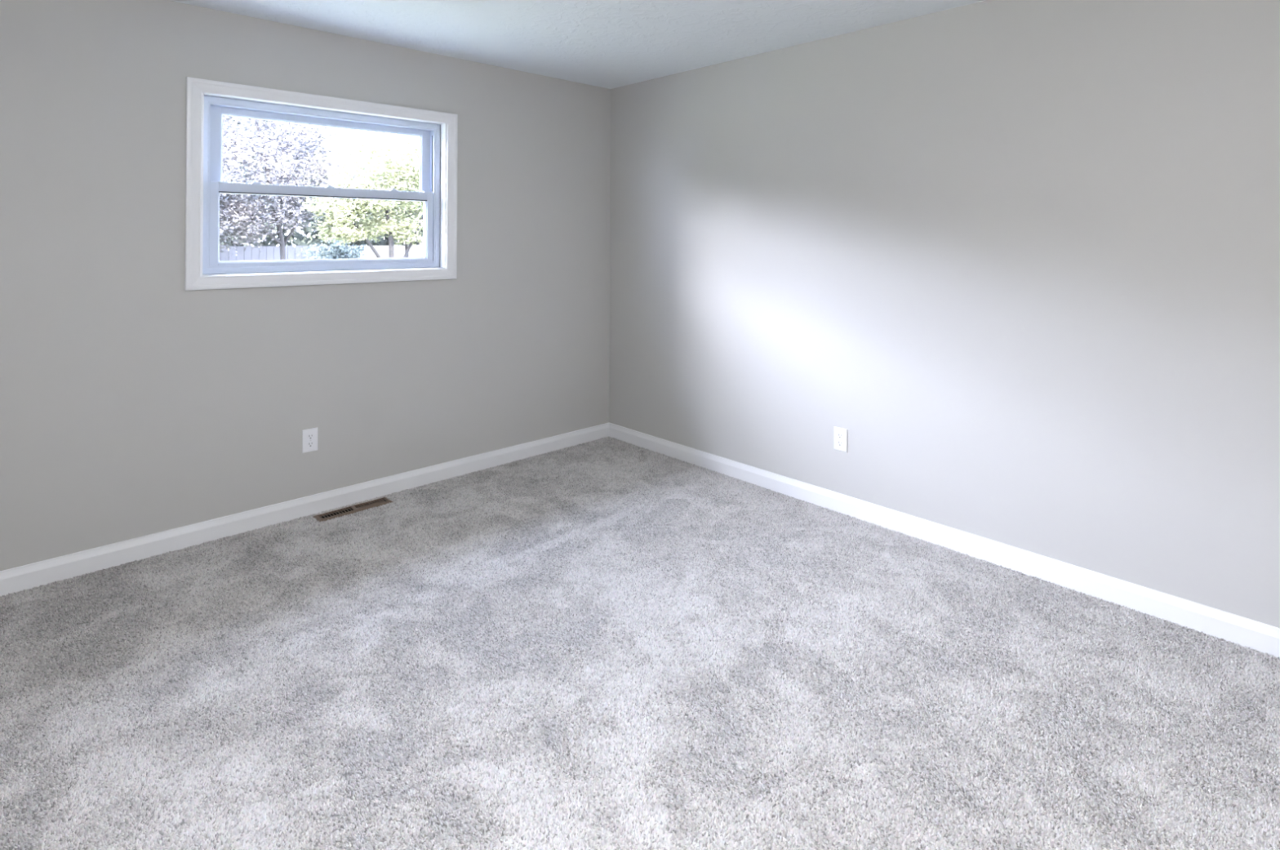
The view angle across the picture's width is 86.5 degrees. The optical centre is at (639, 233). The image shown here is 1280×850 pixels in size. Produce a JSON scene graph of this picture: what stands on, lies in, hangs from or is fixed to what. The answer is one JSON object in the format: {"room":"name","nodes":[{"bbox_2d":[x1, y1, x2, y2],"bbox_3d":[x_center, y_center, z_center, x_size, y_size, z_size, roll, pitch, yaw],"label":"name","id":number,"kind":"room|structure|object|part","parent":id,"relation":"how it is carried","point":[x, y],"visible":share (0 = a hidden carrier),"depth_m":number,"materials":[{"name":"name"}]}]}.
{"room":"empty bedroom","nodes":[
{"label":"empty bedroom","id":0,"kind":"room"},
{"bbox_2d":[0,0,610,570],"bbox_3d":[-1.808,0.244,3.398,4.550,2.552,0.150,1,0,-43],"label":"wall","id":1,"kind":"structure","parent":0,"point":[135,403],"depth_m":3.19,"materials":[{"name":"grey paint"}]},
{"bbox_2d":[0,422,608,595],"bbox_3d":[-1.756,1.371,3.333,4.250,0.098,0.014,1,0,-43],"label":"baseboard","id":2,"kind":"structure","parent":1,"relation":"attached to","point":[17,579],"depth_m":3.26,"materials":[{"name":"white paint"}]},
{"bbox_2d":[302,426,317,453],"bbox_3d":[-1.661,1.043,3.428,0.073,0.115,0.008,1,0,-43],"label":"wall outlet","id":3,"kind":"object","parent":1,"relation":"attached to","point":[309,436],"visible":1,"depth_m":3.42,"materials":[{"name":"white plastic"}]},
{"bbox_2d":[306,440,314,447],"bbox_3d":[-1.659,1.063,3.426,0.034,0.028,0.003,1,0,-43],"label":"receptacle","id":4,"kind":"object","parent":3,"relation":"attached to","point":[309,443],"depth_m":3.43,"materials":[{"name":"white plastic"}]},
{"bbox_2d":[306,433,314,439],"bbox_3d":[-1.659,1.024,3.426,0.034,0.028,0.003,1,0,-43],"label":"receptacle","id":5,"kind":"object","parent":3,"relation":"attached to","point":[309,436],"depth_m":3.43,"materials":[{"name":"white plastic"}]},
{"bbox_2d":[184,76,457,290],"bbox_3d":[-1.618,-0.218,3.584,1.336,0.961,0.194,1,0,-43],"label":"window","id":6,"kind":"structure","parent":1,"relation":"in","point":[207,101],"depth_m":3.46,"materials":[{"name":"white paint"}]},
{"bbox_3d":[-1.644,-0.395,3.613,1.115,0.412,0.028,1,0,-43],"label":"sash","id":7,"kind":"part","parent":6,"relation":"part of","materials":[{"name":"white plastic"}]},
{"bbox_3d":[-1.622,-0.039,3.586,1.121,0.400,0.030,1,0,-43],"label":"sash","id":8,"kind":"part","parent":6,"relation":"part of","materials":[{"name":"white plastic"}]},
{"bbox_3d":[-1.666,-0.035,3.634,1.125,0.390,0.012,1,0,-43],"label":"screen frame","id":9,"kind":"part","parent":6,"relation":"part of","materials":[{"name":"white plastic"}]},
{"bbox_2d":[169,0,986,88],"bbox_3d":[-0.136,-1.095,1.644,4.550,0.120,5.000,1,0,-43],"label":"ceiling","id":10,"kind":"structure","parent":0,"point":[610,44],"depth_m":3.37,"materials":[{"name":"white paint"}]},
{"bbox_2d":[0,456,1279,849],"bbox_3d":[-0.146,1.467,1.631,4.250,0.100,4.700,1,0,-43],"label":"floor","id":11,"kind":"structure","parent":0,"point":[630,456],"depth_m":1.84,"materials":[{"name":"grey carpet"}]},
{"bbox_2d":[312,497,392,522],"bbox_3d":[-1.465,1.466,3.490,0.374,0.118,0.096,1,0,-43],"label":"floor vent","id":12,"kind":"object","parent":11,"relation":"in","point":[322,517],"visible":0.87,"depth_m":3.48,"materials":[{"name":"brown metal"}]},
{"bbox_2d":[0,435,1279,849],"bbox_3d":[-0.230,1.410,1.812,4.095,0.010,4.294,1,0,-43],"label":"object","id":13,"kind":"object","parent":11,"relation":"on","point":[538,485],"visible":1,"depth_m":2.11,"materials":[{"name":"grey carpet"}]},
{"bbox_2d":[608,0,1279,628],"bbox_3d":[1.508,0.255,3.095,0.150,2.552,4.850,1,0,-43],"label":"wall","id":14,"kind":"structure","parent":0,"point":[1025,254],"depth_m":2.96,"materials":[{"name":"grey paint"}]},
{"bbox_2d":[834,426,847,452],"bbox_3d":[1.026,1.056,3.482,0.008,0.115,0.073,1,0,-43],"label":"wall outlet","id":15,"kind":"object","parent":14,"relation":"attached to","point":[840,434],"visible":1,"depth_m":3.48,"materials":[{"name":"white plastic"}]},
{"bbox_2d":[836,440,843,446],"bbox_3d":[1.024,1.075,3.480,0.003,0.028,0.034,1,0,-43],"label":"receptacle","id":16,"kind":"object","parent":15,"relation":"attached to","point":[839,442],"depth_m":3.48,"materials":[{"name":"white plastic"}]},
{"bbox_2d":[837,432,843,438],"bbox_3d":[1.024,1.036,3.480,0.003,0.028,0.034,1,0,-43],"label":"receptacle","id":17,"kind":"object","parent":15,"relation":"attached to","point":[840,435],"depth_m":3.48,"materials":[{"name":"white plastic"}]},
{"bbox_2d":[608,422,1279,658],"bbox_3d":[1.393,1.382,3.088,0.014,0.098,4.700,1,0,-43],"label":"baseboard","id":18,"kind":"structure","parent":14,"relation":"attached to","point":[1235,628],"depth_m":2.92,"materials":[{"name":"white paint"}]},
{"label":"outside","id":19,"kind":"structure","parent":0,"visible":0},
{"bbox_3d":[-13.971,2.043,19.319,80.000,0.200,80.000,1,0,-43],"label":"ground","id":20,"kind":"structure","parent":19,"visible":0},
{"bbox_2d":[219,115,387,261],"bbox_3d":[-7.756,-0.741,13.196,5.585,5.356,3.754,0,0,-36],"label":"tree","id":21,"kind":"object","parent":20,"relation":"on","point":[237,207],"visible":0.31,"depth_m":13.18,"materials":[{"name":"grey plant"}]},
{"bbox_2d":[219,115,423,261],"bbox_3d":[-20.983,-1.370,7.865,54.249,6.752,1.884,1,0,-43],"label":"trees","id":22,"kind":"object","parent":20,"relation":"on","point":[301,239],"visible":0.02,"depth_m":18.56,"materials":[{"name":"green plant"}]},
{"bbox_2d":[219,244,423,261],"bbox_3d":[-6.974,1.124,16.338,22.050,1.663,0.148,1,0,-43],"label":"wooden fence","id":23,"kind":"object","parent":20,"relation":"on","point":[268,252],"visible":0.05,"depth_m":15.36,"materials":[{"name":"white wood"}]},
{"bbox_2d":[293,239,365,259],"bbox_3d":[-5.388,1.015,11.684,1.658,1.850,1.350,1,0,-43],"label":"shrub","id":24,"kind":"object","parent":20,"relation":"on","point":[336,251],"visible":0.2,"depth_m":11.67,"materials":[{"name":"grey plant"}]},
{"bbox_2d":[298,125,423,257],"bbox_3d":[-3.853,-0.042,10.607,2.671,3.962,2.276,1,0,-43],"label":"maple tree","id":25,"kind":"object","parent":20,"relation":"on","point":[344,225],"visible":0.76,"depth_m":10.13,"materials":[{"name":"green plant"}]},
{"bbox_2d":[304,127,423,244],"bbox_3d":[-5.532,-0.677,19.034,7.603,5.320,2.688,1,0,-43],"label":"tree","id":26,"kind":"object","parent":20,"relation":"on","point":[421,242],"visible":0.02,"depth_m":17.67,"materials":[{"name":"green plant"}]}
]}

